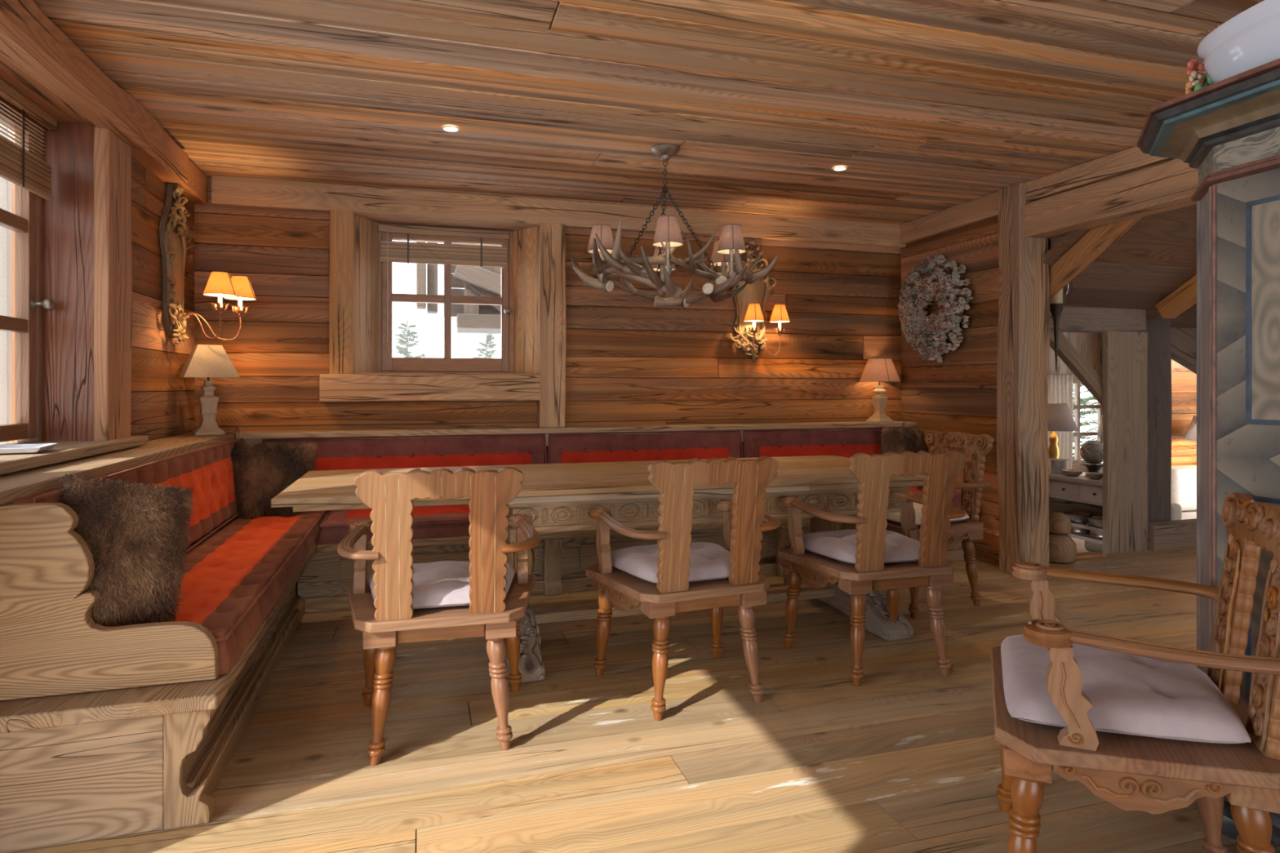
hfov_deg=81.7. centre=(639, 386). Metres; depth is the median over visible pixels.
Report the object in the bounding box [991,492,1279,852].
dining chair
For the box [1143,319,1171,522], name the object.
trim
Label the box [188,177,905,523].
wall
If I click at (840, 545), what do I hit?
seat cushion
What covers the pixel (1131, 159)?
trim
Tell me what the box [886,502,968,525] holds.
seat cushion
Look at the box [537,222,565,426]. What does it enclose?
trim
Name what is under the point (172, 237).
wall sconce
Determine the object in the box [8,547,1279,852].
floor
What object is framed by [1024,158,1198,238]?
trim
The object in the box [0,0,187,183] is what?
trim
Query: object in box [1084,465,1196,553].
sofa
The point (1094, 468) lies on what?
bowl
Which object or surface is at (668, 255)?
candle
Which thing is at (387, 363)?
window
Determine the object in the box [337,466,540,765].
dining chair
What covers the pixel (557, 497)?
dining table
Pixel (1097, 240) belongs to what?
trim
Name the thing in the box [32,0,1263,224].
ceiling
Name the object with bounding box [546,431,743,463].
backrest cushion
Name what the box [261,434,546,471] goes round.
backrest cushion
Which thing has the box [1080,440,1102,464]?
ball
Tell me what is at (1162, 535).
trim
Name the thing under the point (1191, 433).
floor lamp
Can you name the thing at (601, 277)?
candle
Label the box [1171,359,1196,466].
wall
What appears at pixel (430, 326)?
snow slope
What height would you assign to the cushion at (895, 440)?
0.444 m
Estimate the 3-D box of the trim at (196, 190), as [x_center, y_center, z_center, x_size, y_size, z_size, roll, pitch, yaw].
[-2.624,-1.202,4.263,0.110,0.176,0.535,0,0,-16]
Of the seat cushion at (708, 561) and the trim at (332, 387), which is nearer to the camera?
the seat cushion at (708, 561)
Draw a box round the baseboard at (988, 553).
[972,539,999,566]
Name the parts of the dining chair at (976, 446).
leg, seat, backrest, leg, armrest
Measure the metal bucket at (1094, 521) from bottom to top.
0.165 m
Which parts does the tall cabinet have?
cornice crown, cornice, frieze moulding, moulding, door panel, door panel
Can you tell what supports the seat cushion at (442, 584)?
on the dining chair at (495, 615)
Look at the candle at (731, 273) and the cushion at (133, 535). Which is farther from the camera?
the candle at (731, 273)
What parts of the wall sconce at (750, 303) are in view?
panel, moulded frame, lamp shade, arm, lamp shade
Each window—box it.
[0,96,54,442]
[378,223,513,373]
[1071,379,1102,463]
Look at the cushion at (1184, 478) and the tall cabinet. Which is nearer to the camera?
the tall cabinet
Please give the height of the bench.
0.884 m
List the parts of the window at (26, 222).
knob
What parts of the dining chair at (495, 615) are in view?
armrest, leg, leg, backrest, seat, rail, leg, leg, armrest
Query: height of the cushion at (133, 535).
0.532 m
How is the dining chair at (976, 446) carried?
on the floor at (907, 759)
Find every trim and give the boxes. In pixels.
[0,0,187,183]
[0,49,91,122]
[0,421,915,505]
[0,435,148,475]
[42,120,96,440]
[93,126,132,440]
[167,158,208,204]
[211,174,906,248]
[319,373,540,402]
[328,208,354,373]
[354,214,538,373]
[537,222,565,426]
[900,191,998,244]
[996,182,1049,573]
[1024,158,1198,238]
[1026,145,1174,201]
[1048,232,1086,260]
[1049,216,1142,298]
[1049,306,1146,333]
[1049,330,1102,405]
[1075,551,1105,559]
[1102,331,1147,554]
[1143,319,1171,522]
[1147,518,1196,551]
[1155,274,1196,318]
[1170,327,1196,373]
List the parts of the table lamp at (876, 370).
lamp shade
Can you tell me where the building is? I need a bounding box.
[416,241,500,333]
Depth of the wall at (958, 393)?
5.23 m
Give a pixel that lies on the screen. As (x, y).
(6, 187)
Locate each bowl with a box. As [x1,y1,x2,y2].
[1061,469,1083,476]
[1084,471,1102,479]
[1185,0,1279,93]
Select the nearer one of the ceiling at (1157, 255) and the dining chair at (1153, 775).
the dining chair at (1153, 775)
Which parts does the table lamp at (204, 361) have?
lamp shade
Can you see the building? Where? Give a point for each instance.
(470, 318)
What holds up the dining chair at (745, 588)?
on the floor at (907, 759)
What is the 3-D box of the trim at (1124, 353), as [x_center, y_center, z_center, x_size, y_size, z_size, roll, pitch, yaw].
[3.536,0.601,5.393,0.381,1.998,0.052,0,0,-16]
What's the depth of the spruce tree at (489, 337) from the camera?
11.37 m
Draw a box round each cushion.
[7,437,244,554]
[57,472,195,626]
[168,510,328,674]
[222,439,319,525]
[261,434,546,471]
[318,504,470,544]
[368,560,515,608]
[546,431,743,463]
[610,542,730,583]
[740,427,908,457]
[790,529,919,564]
[877,426,925,454]
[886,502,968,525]
[1000,634,1251,743]
[1170,465,1196,511]
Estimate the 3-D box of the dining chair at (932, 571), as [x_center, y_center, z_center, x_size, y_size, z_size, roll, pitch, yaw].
[1.012,0.730,3.236,0.689,0.940,0.575,0,0,-15]
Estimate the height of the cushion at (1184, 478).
0.410 m
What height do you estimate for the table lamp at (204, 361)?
0.515 m
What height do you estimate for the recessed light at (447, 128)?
0.006 m
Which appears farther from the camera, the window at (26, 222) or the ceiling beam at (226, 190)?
the ceiling beam at (226, 190)
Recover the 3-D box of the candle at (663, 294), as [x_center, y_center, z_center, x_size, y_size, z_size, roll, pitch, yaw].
[0.137,-0.632,4.390,0.048,0.195,0.048,0,0,-16]
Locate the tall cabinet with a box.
[1137,57,1279,844]
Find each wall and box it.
[130,155,195,440]
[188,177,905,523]
[901,216,999,546]
[1048,332,1196,472]
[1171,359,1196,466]
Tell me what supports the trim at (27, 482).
attached to the wall at (630, 360)
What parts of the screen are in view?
frame post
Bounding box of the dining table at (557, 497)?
[271,455,924,684]
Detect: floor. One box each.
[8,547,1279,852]
[1071,537,1088,552]
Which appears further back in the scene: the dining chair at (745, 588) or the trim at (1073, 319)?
the trim at (1073, 319)
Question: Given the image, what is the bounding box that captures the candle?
[1049,288,1062,303]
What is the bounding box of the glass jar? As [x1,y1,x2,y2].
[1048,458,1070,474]
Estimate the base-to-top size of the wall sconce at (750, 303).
0.918 m
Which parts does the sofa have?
arm, seat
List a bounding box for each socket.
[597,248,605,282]
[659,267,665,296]
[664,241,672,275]
[720,262,724,272]
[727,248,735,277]
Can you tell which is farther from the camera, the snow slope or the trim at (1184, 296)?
the snow slope
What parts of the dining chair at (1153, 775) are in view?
leg, leg, armrest, seat, armrest, leg, backrest, leg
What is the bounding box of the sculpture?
[1048,511,1076,563]
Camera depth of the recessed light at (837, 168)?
4.37 m
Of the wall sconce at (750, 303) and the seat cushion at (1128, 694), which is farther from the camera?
the wall sconce at (750, 303)
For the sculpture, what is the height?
0.335 m
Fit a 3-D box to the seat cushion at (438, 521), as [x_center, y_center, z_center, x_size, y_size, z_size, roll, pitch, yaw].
[-1.163,0.781,4.437,1.331,0.106,0.702,0,0,-16]
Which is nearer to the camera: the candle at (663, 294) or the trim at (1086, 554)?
the candle at (663, 294)
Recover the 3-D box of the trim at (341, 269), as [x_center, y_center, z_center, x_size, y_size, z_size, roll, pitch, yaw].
[-1.906,-0.598,4.733,0.147,1.045,0.080,0,0,-16]
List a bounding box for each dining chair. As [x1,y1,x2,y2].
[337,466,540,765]
[585,456,781,720]
[777,450,966,686]
[885,430,993,618]
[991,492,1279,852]
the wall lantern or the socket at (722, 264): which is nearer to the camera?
the socket at (722, 264)
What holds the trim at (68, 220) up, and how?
attached to the wall at (162, 404)
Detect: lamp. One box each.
[178,344,239,435]
[858,358,901,422]
[1048,403,1078,471]
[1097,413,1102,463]
[1182,414,1196,440]
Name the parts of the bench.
panel, panel, panel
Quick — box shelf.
[1067,533,1102,544]
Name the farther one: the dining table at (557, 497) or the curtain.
the curtain
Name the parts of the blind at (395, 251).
pull cord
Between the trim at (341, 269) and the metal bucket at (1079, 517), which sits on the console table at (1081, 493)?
the metal bucket at (1079, 517)
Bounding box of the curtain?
[1048,374,1073,469]
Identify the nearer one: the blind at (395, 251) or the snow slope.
the blind at (395, 251)
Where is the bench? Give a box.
[0,502,980,852]
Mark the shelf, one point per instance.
(1086, 537)
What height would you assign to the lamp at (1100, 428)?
0.542 m
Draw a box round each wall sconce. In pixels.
[158,182,256,344]
[727,240,790,363]
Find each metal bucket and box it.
[1064,511,1093,533]
[1087,515,1102,539]
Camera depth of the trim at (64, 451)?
2.75 m
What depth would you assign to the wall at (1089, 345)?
8.39 m
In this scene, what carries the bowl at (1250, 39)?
on the tall cabinet
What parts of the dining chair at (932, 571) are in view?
leg, armrest, leg, seat, leg, rail, backrest, armrest, leg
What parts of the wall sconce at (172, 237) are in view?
moulded frame, panel, arm, arm, lamp shade, lamp shade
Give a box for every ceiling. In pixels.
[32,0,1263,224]
[1043,204,1196,328]
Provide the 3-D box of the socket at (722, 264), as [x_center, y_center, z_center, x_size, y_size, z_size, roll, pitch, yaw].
[0.471,-0.632,4.197,0.048,0.195,0.048,0,0,-16]
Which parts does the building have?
post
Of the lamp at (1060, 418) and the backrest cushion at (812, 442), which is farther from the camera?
the lamp at (1060, 418)
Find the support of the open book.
on the trim at (64, 451)
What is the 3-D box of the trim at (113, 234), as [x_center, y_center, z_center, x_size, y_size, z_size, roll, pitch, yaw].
[-2.345,-0.432,3.296,0.059,1.355,0.279,0,0,-16]
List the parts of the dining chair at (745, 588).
leg, armrest, leg, seat, rail, backrest, leg, leg, armrest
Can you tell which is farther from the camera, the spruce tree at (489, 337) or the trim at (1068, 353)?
the spruce tree at (489, 337)
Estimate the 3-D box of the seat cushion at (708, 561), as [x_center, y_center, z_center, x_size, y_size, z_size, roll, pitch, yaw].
[0.163,0.698,2.982,0.539,0.082,0.455,0,0,-21]
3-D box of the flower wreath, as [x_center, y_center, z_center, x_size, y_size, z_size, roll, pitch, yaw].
[2.158,-0.572,5.465,0.148,0.798,0.790,0,0,-16]
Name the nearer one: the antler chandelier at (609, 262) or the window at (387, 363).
the antler chandelier at (609, 262)
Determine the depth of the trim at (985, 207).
5.32 m
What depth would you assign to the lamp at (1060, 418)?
6.85 m
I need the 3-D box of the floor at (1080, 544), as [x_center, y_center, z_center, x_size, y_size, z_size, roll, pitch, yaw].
[4.805,1.615,7.193,5.696,0.030,2.336,0,0,-16]
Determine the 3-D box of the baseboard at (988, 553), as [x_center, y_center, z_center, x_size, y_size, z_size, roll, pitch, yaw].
[2.288,1.132,5.293,0.024,0.134,0.870,0,0,-16]
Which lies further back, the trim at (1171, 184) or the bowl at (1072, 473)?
the bowl at (1072, 473)
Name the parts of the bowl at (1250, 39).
flower, flower, flower, flower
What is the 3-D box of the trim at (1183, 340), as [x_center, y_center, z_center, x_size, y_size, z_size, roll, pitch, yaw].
[4.665,-0.190,5.950,1.326,0.836,0.085,0,0,-16]
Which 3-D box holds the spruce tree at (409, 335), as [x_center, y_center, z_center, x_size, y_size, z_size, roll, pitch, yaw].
[-2.849,0.970,8.832,1.939,3.660,2.131,0,0,-16]
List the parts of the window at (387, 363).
knob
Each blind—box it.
[0,78,57,200]
[377,224,509,297]
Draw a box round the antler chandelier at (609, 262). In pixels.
[568,143,777,308]
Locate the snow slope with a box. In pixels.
[16,240,1097,447]
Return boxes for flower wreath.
[897,254,973,363]
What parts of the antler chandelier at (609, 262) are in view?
lamp shade, chain, chain, lamp shade, chain, lamp shade, chain, lamp shade, lamp shade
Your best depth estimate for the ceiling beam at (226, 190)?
5.03 m
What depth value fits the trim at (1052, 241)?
4.67 m
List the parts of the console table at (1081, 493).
drawer, panel, rail, drawer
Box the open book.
[0,443,57,454]
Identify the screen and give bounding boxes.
[0,120,16,444]
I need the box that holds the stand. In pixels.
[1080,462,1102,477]
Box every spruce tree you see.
[392,315,428,357]
[471,333,499,358]
[1071,382,1097,459]
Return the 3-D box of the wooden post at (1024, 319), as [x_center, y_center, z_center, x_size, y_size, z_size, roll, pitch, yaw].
[2.481,-0.044,4.789,0.248,2.484,0.200,0,0,-16]
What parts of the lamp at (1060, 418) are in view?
lamp shade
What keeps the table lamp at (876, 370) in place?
on the trim at (27, 482)
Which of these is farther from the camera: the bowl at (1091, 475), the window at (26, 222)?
the bowl at (1091, 475)
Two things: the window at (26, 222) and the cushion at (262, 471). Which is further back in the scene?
the cushion at (262, 471)
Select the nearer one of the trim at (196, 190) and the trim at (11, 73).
the trim at (11, 73)
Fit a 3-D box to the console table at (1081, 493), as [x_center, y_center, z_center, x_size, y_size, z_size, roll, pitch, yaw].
[3.943,1.200,6.800,0.476,0.800,1.340,0,0,-16]
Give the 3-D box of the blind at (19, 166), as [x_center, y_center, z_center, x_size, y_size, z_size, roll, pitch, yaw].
[-2.313,-0.950,2.558,0.042,0.350,1.160,0,0,-16]
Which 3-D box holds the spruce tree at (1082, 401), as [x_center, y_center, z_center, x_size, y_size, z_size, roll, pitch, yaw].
[7.835,0.470,13.682,2.580,4.660,2.516,0,0,11]
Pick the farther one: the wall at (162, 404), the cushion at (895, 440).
the cushion at (895, 440)
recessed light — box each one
[441,125,459,132]
[832,166,847,171]
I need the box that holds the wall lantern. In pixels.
[1049,288,1072,371]
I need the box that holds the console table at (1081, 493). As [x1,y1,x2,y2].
[1048,471,1102,544]

